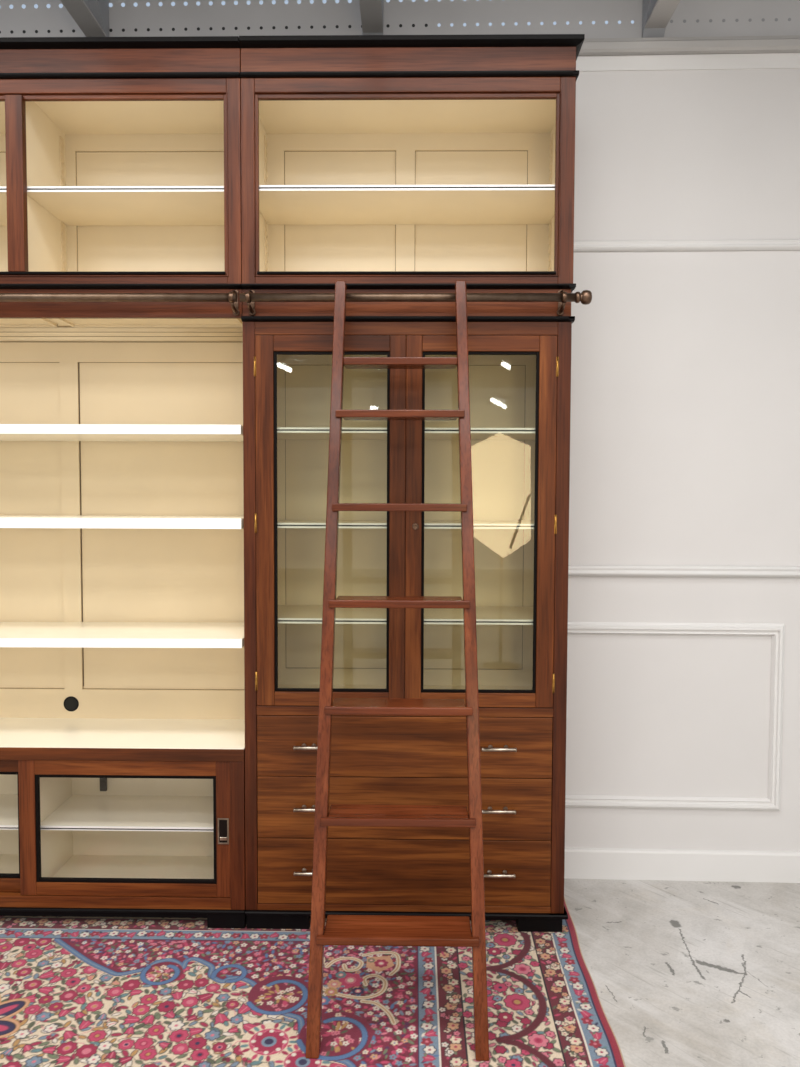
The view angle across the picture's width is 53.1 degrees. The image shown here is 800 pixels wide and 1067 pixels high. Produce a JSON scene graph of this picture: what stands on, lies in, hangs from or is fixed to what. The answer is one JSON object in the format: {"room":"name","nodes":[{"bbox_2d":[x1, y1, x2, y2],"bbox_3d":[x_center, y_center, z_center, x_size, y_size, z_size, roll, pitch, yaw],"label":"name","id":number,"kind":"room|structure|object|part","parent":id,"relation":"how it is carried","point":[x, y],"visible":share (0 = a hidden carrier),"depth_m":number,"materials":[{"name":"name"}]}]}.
{"room":"furniture showroom","nodes":[
{"label":"furniture showroom","id":0,"kind":"room"},
{"bbox_2d":[0,0,799,38],"bbox_3d":[0.549,-1.981,2.800,7.400,0.492,0.068,0,3,2],"label":"ceiling","id":1,"kind":"structure","parent":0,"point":[18,18],"depth_m":2.85,"materials":[{"name":"grey paint"}]},
{"bbox_2d":[60,0,108,36],"bbox_3d":[-1.133,-1.770,-0.340,0.074,0.328,6.447,0,3,1],"label":"beam","id":2,"kind":"structure","parent":1,"relation":"attached to","point":[92,16],"depth_m":2.79,"materials":[{"name":"metal"}]},
{"bbox_2d":[359,0,383,34],"bbox_3d":[-0.143,-1.765,-0.364,0.074,0.328,6.429,0,3,1],"label":"beam","id":3,"kind":"structure","parent":1,"relation":"attached to","point":[372,11],"depth_m":2.74,"materials":[{"name":"metal"}]},
{"bbox_2d":[642,0,679,37],"bbox_3d":[0.844,-1.760,-0.388,0.074,0.328,6.410,0,3,1],"label":"beam","id":4,"kind":"structure","parent":1,"relation":"attached to","point":[657,14],"depth_m":2.75,"materials":[{"name":"metal"}]},
{"bbox_2d":[564,878,799,1066],"bbox_3d":[0.439,1.616,-3.687,11.000,0.100,13.500,0,3,1],"label":"floor","id":5,"kind":"structure","parent":0,"point":[683,973],"depth_m":2.38,"materials":[{"name":"concrete"}]},
{"bbox_2d":[0,897,625,1066],"bbox_3d":[-1.008,1.299,1.974,3.139,0.008,1.895,0,3,1],"label":"rug","id":6,"kind":"object","parent":5,"relation":"on","point":[75,991],"visible":0.81,"depth_m":2.22,"materials":[{"name":"fabric"}]},
{"bbox_2d":[0,284,246,927],"bbox_3d":[-1.184,0.240,2.680,1.385,2.042,0.448,0,3,1],"label":"bookcase","id":7,"kind":"object","parent":6,"relation":"on","point":[122,694],"visible":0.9,"depth_m":2.84,"materials":[{"name":"brown wood"}]},
{"bbox_3d":[-1.534,0.959,2.767,0.644,0.014,0.272,0,3,1],"label":"shelf","id":8,"kind":"part","parent":7,"relation":"part of","materials":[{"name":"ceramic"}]},
{"bbox_3d":[-1.505,0.952,2.606,0.653,0.462,0.020,0,3,1],"label":"sliding door","id":9,"kind":"part","parent":7,"relation":"part of","materials":[{"name":"brown wood"}]},
{"bbox_3d":[-1.504,-0.713,2.653,0.648,0.010,0.220,0,3,1],"label":"ceiling panel","id":10,"kind":"part","parent":7,"relation":"part of","materials":[{"name":"beige paint"}]},
{"bbox_3d":[-1.180,-0.717,2.428,1.372,0.026,0.026,0,3,1],"label":"ladder rail","id":11,"kind":"part","parent":7,"relation":"part of","materials":[{"name":"brown metal"}]},
{"bbox_2d":[0,36,241,283],"bbox_3d":[-1.179,-1.149,2.643,1.384,0.736,0.394,0,3,1],"label":"display cabinet","id":12,"kind":"object","parent":7,"relation":"on","point":[120,157],"visible":0.74,"depth_m":2.57,"materials":[{"name":"red wood"}]},
{"bbox_3d":[-1.524,-1.082,2.654,0.655,0.016,0.312,0,3,1],"label":"shelf","id":13,"kind":"part","parent":12,"relation":"part of","materials":[{"name":"beige paint"}]},
{"bbox_3d":[-1.177,-1.094,2.817,1.352,0.600,0.022,0,3,1],"label":"panel","id":14,"kind":"part","parent":12,"relation":"part of","materials":[{"name":"beige paint"}]},
{"bbox_3d":[-1.178,-1.505,2.627,1.384,0.022,0.394,0,3,1],"label":"cornice","id":15,"kind":"part","parent":12,"relation":"part of","materials":[{"name":"brown wood"}]},
{"bbox_3d":[-1.181,-1.403,2.455,1.384,0.012,0.022,0,3,1],"label":"cornice","id":16,"kind":"part","parent":12,"relation":"part of","materials":[{"name":"brown wood"}]},
{"bbox_3d":[-0.839,-1.079,2.644,0.663,0.016,0.312,0,3,1],"label":"shelf","id":17,"kind":"part","parent":12,"relation":"part of","materials":[{"name":"beige paint"}]},
{"bbox_3d":[-1.181,-0.775,2.665,1.384,0.012,0.384,0,3,1],"label":"moulding","id":18,"kind":"part","parent":7,"relation":"part of","materials":[{"name":"brown wood"}]},
{"bbox_3d":[-1.173,-0.335,2.672,1.357,0.030,0.334,0,3,1],"label":"shelf","id":19,"kind":"part","parent":7,"relation":"part of","materials":[{"name":"wood"}]},
{"bbox_3d":[-1.175,0.339,2.703,1.357,0.032,0.334,0,3,1],"label":"shelf","id":20,"kind":"part","parent":7,"relation":"part of","materials":[{"name":"wood"}]},
{"bbox_3d":[-1.174,-0.041,2.686,1.357,0.033,0.334,0,3,1],"label":"shelf","id":21,"kind":"part","parent":7,"relation":"part of","materials":[{"name":"wood"}]},
{"bbox_2d":[0,718,244,748],"bbox_3d":[-1.185,0.694,2.725,1.385,0.042,0.345,0,3,1],"label":"countertop","id":22,"kind":"structure","parent":7,"relation":"on","point":[14,732],"depth_m":2.70,"materials":[{"name":"paint"}]},
{"bbox_3d":[-1.171,-0.029,2.865,1.359,1.391,0.022,0,3,1],"label":"panel","id":23,"kind":"part","parent":7,"relation":"part of","materials":[{"name":"beige paint"}]},
{"bbox_3d":[-1.189,0.943,2.575,1.385,0.522,0.026,0,3,1],"label":"frame","id":24,"kind":"part","parent":7,"relation":"part of","materials":[{"name":"brown wood"}]},
{"bbox_3d":[-1.190,1.211,2.597,1.385,0.015,0.058,0,3,1],"label":"moulding","id":25,"kind":"part","parent":7,"relation":"part of","materials":[{"name":"brown wood"}]},
{"bbox_3d":[-0.881,0.946,2.573,0.682,0.442,0.020,0,3,1],"label":"sliding door","id":26,"kind":"part","parent":7,"relation":"part of","materials":[{"name":"brown wood"}]},
{"bbox_3d":[-0.852,0.962,2.757,0.673,0.014,0.272,0,3,1],"label":"shelf","id":27,"kind":"part","parent":7,"relation":"part of","materials":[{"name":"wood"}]},
{"bbox_3d":[-0.832,-0.710,2.643,0.597,0.010,0.220,0,3,1],"label":"ceiling panel","id":28,"kind":"part","parent":7,"relation":"part of","materials":[{"name":"beige paint"}]},
{"bbox_3d":[-0.565,0.952,2.558,0.036,0.085,0.004,0,3,1],"label":"finger pull","id":29,"kind":"part","parent":7,"relation":"part of","materials":[{"name":"grey metal"}]},
{"bbox_2d":[305,280,488,1060],"bbox_3d":[0.001,0.275,2.188,0.454,2.026,0.523,0,3,1],"label":"library ladder","id":30,"kind":"object","parent":6,"relation":"on","point":[344,930],"visible":1,"depth_m":2.12,"materials":[{"name":"brown wood"}]},
{"bbox_3d":[-0.197,0.274,2.190,0.036,2.026,0.525,0,3,4],"label":"rail","id":31,"kind":"part","parent":30,"relation":"part of","materials":[{"name":"brown wood"}]},
{"bbox_3d":[0.192,0.276,2.185,0.036,2.026,0.527,0,3,-4],"label":"rail","id":32,"kind":"part","parent":30,"relation":"part of","materials":[{"name":"brown wood"}]},
{"bbox_2d":[239,283,591,931],"bbox_3d":[0.042,0.245,2.659,1.067,2.042,0.454,0,3,1],"label":"display cabinet","id":33,"kind":"object","parent":6,"relation":"on","point":[520,334],"visible":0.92,"depth_m":2.54,"materials":[{"name":"brown wood"}]},
{"bbox_3d":[-0.290,1.077,2.540,0.092,0.015,0.032,0,3,1],"label":"bar pull","id":34,"kind":"part","parent":33,"relation":"part of","materials":[{"name":"silver metal"}]},
{"bbox_3d":[-0.290,0.871,2.530,0.092,0.015,0.032,0,3,1],"label":"bar pull","id":35,"kind":"part","parent":33,"relation":"part of","materials":[{"name":"silver metal"}]},
{"bbox_3d":[-0.289,0.674,2.521,0.092,0.015,0.032,0,3,1],"label":"bar pull","id":36,"kind":"part","parent":33,"relation":"part of","materials":[{"name":"silver metal"}]},
{"bbox_3d":[-0.217,-0.035,2.514,0.468,1.162,0.022,0,3,1],"label":"door","id":37,"kind":"part","parent":33,"relation":"part of","materials":[{"name":"brown wood"}]},
{"bbox_3d":[0.013,0.874,2.553,0.935,0.199,0.022,0,3,1],"label":"drawer","id":38,"kind":"part","parent":33,"relation":"part of","materials":[{"name":"brown wood"}]},
{"bbox_3d":[0.012,1.081,2.562,0.935,0.212,0.022,0,3,1],"label":"drawer","id":39,"kind":"part","parent":33,"relation":"part of","materials":[{"name":"brown wood"}]},
{"bbox_3d":[0.014,0.676,2.544,0.935,0.194,0.022,0,3,1],"label":"drawer","id":40,"kind":"part","parent":33,"relation":"part of","materials":[{"name":"brown wood"}]},
{"bbox_2d":[278,605,532,624],"bbox_3d":[0.020,0.273,2.697,0.974,0.016,0.305,0,3,1],"label":"shelf","id":41,"kind":"object","parent":33,"relation":"attached to","point":[304,614],"depth_m":2.62,"materials":[{"name":"clear glass"}]},
{"bbox_2d":[277,520,533,528],"bbox_3d":[0.021,-0.031,2.683,0.974,0.016,0.305,0,3,1],"label":"shelf","id":42,"kind":"object","parent":33,"relation":"attached to","point":[281,524],"depth_m":2.54,"materials":[{"name":"clear glass"}]},
{"bbox_2d":[277,427,534,439],"bbox_3d":[0.022,-0.332,2.669,0.974,0.016,0.305,0,3,1],"label":"shelf","id":43,"kind":"object","parent":33,"relation":"attached to","point":[283,433],"depth_m":2.55,"materials":[{"name":"clear glass"}]},
{"bbox_3d":[0.022,1.209,2.738,1.029,0.015,0.384,0,3,1],"label":"moulding","id":44,"kind":"part","parent":33,"relation":"part of","materials":[{"name":"brown wood"}]},
{"bbox_3d":[0.023,-0.051,2.847,0.982,1.194,0.022,0,3,1],"label":"panel","id":45,"kind":"part","parent":33,"relation":"part of","materials":[{"name":"clear glass"}]},
{"bbox_3d":[0.023,-0.711,2.410,1.013,0.026,0.026,0,3,1],"label":"ladder rail","id":46,"kind":"part","parent":33,"relation":"part of","materials":[{"name":"brown metal"}]},
{"bbox_3d":[0.026,-0.670,2.652,1.027,0.014,0.384,0,3,1],"label":"moulding","id":47,"kind":"part","parent":33,"relation":"part of","materials":[{"name":"brown wood"}]},
{"bbox_3d":[0.027,-0.770,2.647,1.029,0.012,0.384,0,3,1],"label":"moulding","id":48,"kind":"part","parent":33,"relation":"part of","materials":[{"name":"brown wood"}]},
{"bbox_2d":[239,34,584,283],"bbox_3d":[0.035,-1.145,2.626,1.043,0.737,0.394,0,3,1],"label":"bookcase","id":49,"kind":"object","parent":33,"relation":"on","point":[366,159],"visible":0.89,"depth_m":2.64,"materials":[{"name":"red wood"}]},
{"bbox_3d":[0.025,-1.078,2.632,0.983,0.016,0.312,0,3,1],"label":"shelf","id":50,"kind":"part","parent":49,"relation":"part of","materials":[{"name":"beige paint"}]},
{"bbox_3d":[0.028,-1.089,2.799,0.991,0.600,0.022,0,3,1],"label":"panel","id":51,"kind":"part","parent":49,"relation":"part of","materials":[{"name":"beige paint"}]},
{"bbox_3d":[0.030,-1.406,2.618,1.030,0.012,0.384,0,3,1],"label":"cornice","id":52,"kind":"part","parent":49,"relation":"part of","materials":[{"name":"brown wood"}]},
{"bbox_3d":[0.037,-1.501,2.609,1.043,0.024,0.394,0,3,1],"label":"cornice","id":53,"kind":"part","parent":49,"relation":"part of","materials":[{"name":"brown wood"}]},
{"bbox_3d":[0.251,-0.033,2.508,0.467,1.162,0.022,0,3,1],"label":"door","id":54,"kind":"part","parent":33,"relation":"part of","materials":[{"name":"brown wood"}]},
{"bbox_3d":[0.309,0.874,2.522,0.109,0.015,0.032,0,3,1],"label":"bar pull","id":55,"kind":"part","parent":33,"relation":"part of","materials":[{"name":"silver metal"}]},
{"bbox_3d":[0.310,0.676,2.513,0.109,0.015,0.032,0,3,1],"label":"bar pull","id":56,"kind":"part","parent":33,"relation":"part of","materials":[{"name":"silver metal"}]},
{"bbox_3d":[0.309,1.079,2.531,0.109,0.015,0.032,0,3,1],"label":"bar pull","id":57,"kind":"part","parent":33,"relation":"part of","materials":[{"name":"silver metal"}]},
{"bbox_3d":[0.551,-0.709,2.402,0.050,0.043,0.043,0,3,1],"label":"knob","id":58,"kind":"part","parent":33,"relation":"part of","materials":[{"name":"brown metal"}]},
{"bbox_2d":[565,69,799,851],"bbox_3d":[0.545,-0.209,2.935,7.400,2.945,0.107,0,3,2],"label":"wall","id":59,"kind":"structure","parent":0,"point":[685,412],"depth_m":2.86,"materials":[{"name":"white paint"}]},
{"bbox_2d":[565,622,784,810],"bbox_3d":[0.885,0.663,2.900,0.991,0.682,0.024,0,3,2],"label":"trim","id":60,"kind":"structure","parent":59,"relation":"attached to","point":[777,631],"depth_m":2.89,"materials":[{"name":"white paint"}]},
{"bbox_2d":[564,848,799,882],"bbox_3d":[0.538,1.210,2.941,7.400,0.109,0.020,0,3,2],"label":"baseboard","id":61,"kind":"structure","parent":59,"relation":"attached to","point":[580,863],"depth_m":2.92,"materials":[{"name":"white paint"}]},
{"bbox_2d":[568,565,799,577],"bbox_3d":[0.541,0.134,2.887,7.400,0.040,0.030,0,3,2],"label":"trim","id":62,"kind":"structure","parent":59,"relation":"attached to","point":[573,570],"depth_m":2.87,"materials":[{"name":"white paint"}]},
{"bbox_2d":[574,239,799,251],"bbox_3d":[0.546,-1.020,2.836,7.400,0.037,0.022,0,3,2],"label":"trim","id":63,"kind":"structure","parent":59,"relation":"attached to","point":[771,244],"depth_m":2.82,"materials":[{"name":"white paint"}]},
{"bbox_2d":[576,53,799,71],"bbox_3d":[0.548,-1.651,2.815,7.400,0.051,0.010,0,3,2],"label":"trim","id":64,"kind":"structure","parent":59,"relation":"attached to","point":[760,60],"depth_m":2.80,"materials":[{"name":"white paint"}]},
{"bbox_2d":[578,35,799,55],"bbox_3d":[0.550,-1.708,2.850,7.400,0.057,0.139,0,3,2],"label":"trim","id":65,"kind":"structure","parent":59,"relation":"attached to","point":[787,43],"depth_m":2.77,"materials":[{"name":"grey paint"}]}
]}

